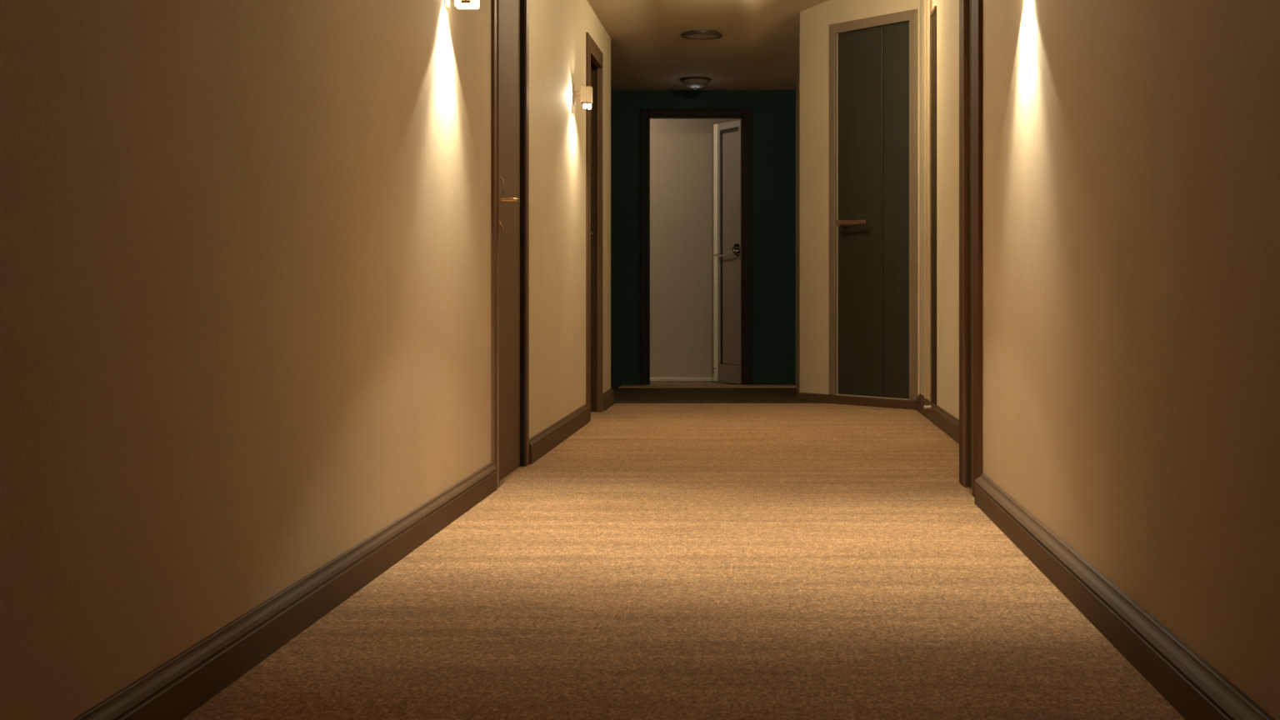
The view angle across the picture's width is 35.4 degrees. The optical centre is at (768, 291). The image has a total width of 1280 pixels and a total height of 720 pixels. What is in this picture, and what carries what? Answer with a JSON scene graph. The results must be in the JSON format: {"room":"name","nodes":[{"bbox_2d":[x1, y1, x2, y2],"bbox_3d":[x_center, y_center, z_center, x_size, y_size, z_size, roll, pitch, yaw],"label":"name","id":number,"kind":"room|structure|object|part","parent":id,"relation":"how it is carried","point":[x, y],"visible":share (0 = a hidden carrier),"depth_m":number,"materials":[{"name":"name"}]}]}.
{"room":"hotel corridor","nodes":[
{"label":"hotel corridor","id":0,"kind":"room"},
{"bbox_2d":[0,0,610,719],"bbox_3d":[-1.083,-0.640,5.800,0.150,2.720,14.000,0,0,0],"label":"wall","id":1,"kind":"structure","parent":0,"point":[245,245],"depth_m":3.81,"materials":[{"name":"beige paint"}]},
{"bbox_2d":[72,462,496,719],"bbox_3d":[-0.997,0.670,3.035,0.022,0.100,8.470,0,0,0],"label":"baseboard","id":2,"kind":"structure","parent":1,"relation":"attached to","point":[181,685],"depth_m":4.03,"materials":[{"name":"brown wood"}]},
{"bbox_2d":[444,0,479,9],"bbox_3d":[-0.957,-0.953,6.249,0.102,0.134,0.082,0,0,0],"label":"wall lamp","id":3,"kind":"object","parent":1,"relation":"attached to","point":[460,4],"visible":1,"depth_m":6.21,"materials":[{"name":"beige metal"}]},
{"bbox_3d":[-1.004,-0.955,6.250,0.008,0.130,0.080,0,0,0],"label":"plate","id":4,"kind":"part","parent":3,"relation":"part of","materials":[{"name":"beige metal"}]},
{"bbox_3d":[-0.940,-0.948,6.240,0.068,0.124,0.064,0,0,0],"label":"lamp shade","id":5,"kind":"part","parent":3,"relation":"part of","materials":[{"name":"white"}]},
{"bbox_2d":[490,0,529,487],"bbox_3d":[-1.036,-0.357,7.800,0.204,2.155,1.050,0,0,0],"label":"door","id":6,"kind":"structure","parent":1,"relation":"in","point":[509,18],"depth_m":7.88,"materials":[{"name":"brown wood"}]},
{"bbox_3d":[-0.971,-0.342,7.490,0.074,0.018,0.146,0,0,0],"label":"handle","id":7,"kind":"part","parent":6,"relation":"part of","materials":[{"name":"gold metal"}]},
{"bbox_2d":[573,84,592,109],"bbox_3d":[-0.960,-1.008,10.360,0.096,0.125,0.081,0,0,0],"label":"wall lamp","id":8,"kind":"object","parent":1,"relation":"attached to","point":[586,92],"visible":1,"depth_m":10.32,"materials":[{"name":"beige metal"}]},
{"bbox_3d":[-1.004,-1.018,10.360,0.008,0.105,0.080,0,0,0],"label":"plate","id":9,"kind":"part","parent":8,"relation":"part of","materials":[{"name":"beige metal"}]},
{"bbox_3d":[-0.971,-1.025,10.360,0.062,0.030,0.024,0,0,0],"label":"arm","id":10,"kind":"part","parent":8,"relation":"part of","materials":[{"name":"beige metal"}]},
{"bbox_2d":[585,32,603,420],"bbox_3d":[-1.064,-0.357,11.555,0.148,2.155,1.000,0,0,0],"label":"door","id":11,"kind":"structure","parent":1,"relation":"in","point":[594,57],"depth_m":11.96,"materials":[{"name":"brown wood"}]},
{"bbox_2d":[529,374,795,464],"bbox_3d":[-0.500,0.670,11.812,1.419,0.100,6.955,0,0,0],"label":"baseboard","id":12,"kind":"structure","parent":1,"relation":"attached to","point":[542,442],"depth_m":10.44,"materials":[{"name":"brown wood"}]},
{"bbox_2d":[182,381,1184,719],"bbox_3d":[-0.700,0.752,7.425,4.000,0.064,17.550,0,0,0],"label":"floor","id":13,"kind":"structure","parent":0,"point":[660,561],"depth_m":4.66,"materials":[{"name":"beige carpet"}]},
{"bbox_2d":[618,385,796,388],"bbox_3d":[-0.456,0.716,15.115,1.329,0.012,0.310,0,0,0],"label":"threshold","id":14,"kind":"object","parent":13,"relation":"on","point":[621,386],"visible":1,"depth_m":14.96,"materials":[{"name":"brown wood"}]},
{"bbox_2d":[650,119,739,377],"bbox_3d":[-1.050,-0.580,16.135,3.100,2.600,0.130,0,0,0],"label":"wall","id":15,"kind":"structure","parent":0,"point":[682,150],"depth_m":16.07,"materials":[{"name":"paint"}]},
{"bbox_2d":[650,377,716,381],"bbox_3d":[-1.100,0.705,16.062,3.000,0.030,0.015,0,0,0],"label":"baseboard","id":16,"kind":"structure","parent":15,"relation":"attached to","point":[652,379],"depth_m":16.06,"materials":[{"name":"white wood"}]},
{"bbox_2d":[610,89,795,374],"bbox_3d":[-0.505,-0.640,15.350,1.710,2.720,0.120,0,0,0],"label":"wall","id":17,"kind":"structure","parent":0,"point":[773,111],"depth_m":15.29,"materials":[{"name":"green paint"}]},
{"bbox_2d":[640,108,752,384],"bbox_3d":[-0.547,-0.340,15.569,0.857,2.120,0.614,0,0,0],"label":"door","id":18,"kind":"structure","parent":17,"relation":"in","point":[732,140],"depth_m":15.41,"materials":[{"name":"wood"}]},
{"bbox_3d":[-0.325,-0.297,15.571,0.050,0.049,0.435,0,0,-25],"label":"pull handle","id":19,"kind":"part","parent":18,"relation":"part of","materials":[{"name":"metal"}]},
{"bbox_3d":[-0.309,0.641,15.604,0.012,0.134,0.412,0,0,-24],"label":"kick rail","id":20,"kind":"part","parent":18,"relation":"part of","materials":[{"name":"white wood"}]},
{"bbox_3d":[-0.301,-0.378,15.585,0.014,1.895,0.452,0,0,-24],"label":"rail","id":21,"kind":"part","parent":18,"relation":"part of","materials":[{"name":"white wood"}]},
{"bbox_3d":[-0.289,-0.338,15.564,0.007,1.805,0.322,0,0,-24],"label":"panel","id":22,"kind":"part","parent":18,"relation":"part of","materials":[{"name":"white wood"}]},
{"bbox_2d":[587,0,828,90],"bbox_3d":[-0.030,-1.858,7.020,2.660,0.644,16.740,0,0,0],"label":"ceiling","id":23,"kind":"structure","parent":0,"point":[757,48],"depth_m":13.40,"materials":[{"name":"paint"}]},
{"bbox_2d":[680,76,710,89],"bbox_3d":[-0.538,-1.537,14.762,0.228,0.089,0.228,0,0,-9],"label":"ceiling lamp","id":24,"kind":"object","parent":23,"relation":"attached to","point":[695,82],"visible":1,"depth_m":14.69,"materials":[{"name":"grey glass"}]},
{"bbox_2d":[680,30,722,39],"bbox_3d":[-0.434,-1.688,13.019,0.274,0.064,0.274,0,0,0],"label":"ceiling disc","id":25,"kind":"object","parent":23,"relation":"attached to","point":[697,34],"visible":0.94,"depth_m":12.94,"materials":[{"name":"brown metal"}]},
{"bbox_2d":[795,20,799,392],"bbox_3d":[0.269,-0.640,14.365,0.120,2.720,2.150,0,0,0],"label":"wall","id":26,"kind":"structure","parent":0,"point":[797,81],"depth_m":14.13,"materials":[{"name":"beige paint"}]},
{"bbox_2d":[800,0,919,400],"bbox_3d":[0.630,-0.640,12.717,0.140,2.720,1.274,0,0,-35],"label":"wall","id":27,"kind":"structure","parent":0,"point":[815,21],"depth_m":13.03,"materials":[{"name":"beige paint"}]},
{"bbox_2d":[796,392,916,409],"bbox_3d":[0.553,0.692,12.683,0.024,0.056,1.242,0,0,-35],"label":"baseboard","id":28,"kind":"structure","parent":27,"relation":"attached to","point":[803,397],"depth_m":12.64,"materials":[{"name":"brown wood"}]},
{"bbox_2d":[829,9,917,400],"bbox_3d":[0.664,-0.530,12.566,0.156,2.387,0.898,0,0,-35],"label":"door","id":29,"kind":"structure","parent":27,"relation":"in","point":[877,222],"depth_m":12.55,"materials":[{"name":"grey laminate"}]},
{"bbox_3d":[0.548,-0.438,12.664,0.078,0.038,0.286,0,0,-35],"label":"handle","id":30,"kind":"part","parent":29,"relation":"part of","materials":[{"name":"orange metal"}]},
{"bbox_2d":[920,0,959,419],"bbox_3d":[0.997,-0.640,9.890,0.150,2.720,4.720,0,0,0],"label":"wall","id":31,"kind":"structure","parent":0,"point":[947,11],"depth_m":10.41,"materials":[{"name":"beige paint"}]},
{"bbox_2d":[924,404,931,409],"bbox_3d":[0.879,0.635,11.020,0.042,0.032,0.028,0,0,0],"label":"door stop","id":32,"kind":"object","parent":31,"relation":"attached to","point":[925,407],"visible":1,"depth_m":11.01,"materials":[{"name":"metal"}]},
{"bbox_2d":[924,0,936,404],"bbox_3d":[0.953,-0.640,11.273,0.098,2.520,0.655,0,0,0],"label":"door","id":33,"kind":"structure","parent":31,"relation":"in","point":[930,14],"depth_m":11.26,"materials":[{"name":"brown wood"}]},
{"bbox_3d":[0.914,-0.640,11.428,0.020,2.520,0.345,0,0,0],"label":"casing","id":34,"kind":"part","parent":33,"relation":"part of","materials":[{"name":"beige wood"}]},
{"bbox_2d":[916,394,959,444],"bbox_3d":[0.911,0.670,9.835,0.022,0.100,4.610,0,0,0],"label":"baseboard","id":35,"kind":"structure","parent":31,"relation":"attached to","point":[947,422],"depth_m":10.51,"materials":[{"name":"brown wood"}]},
{"bbox_2d":[967,0,1279,719],"bbox_3d":[0.984,-0.640,3.165,0.500,2.720,8.730,0,0,0],"label":"wall","id":36,"kind":"structure","parent":0,"point":[1131,148],"depth_m":3.95,"materials":[{"name":"beige paint"}]},
{"bbox_2d":[959,0,982,497],"bbox_3d":[0.816,-0.430,7.189,0.197,2.300,0.689,0,0,0],"label":"door frame","id":37,"kind":"structure","parent":36,"relation":"in","point":[975,19],"depth_m":7.28,"materials":[{"name":"brown wood"}]},
{"bbox_2d":[975,474,1274,719],"bbox_3d":[0.718,0.670,2.800,0.033,0.100,8.000,0,0,0],"label":"baseboard","id":38,"kind":"structure","parent":36,"relation":"attached to","point":[1188,682],"depth_m":3.96,"materials":[{"name":"brown wood"}]}
]}

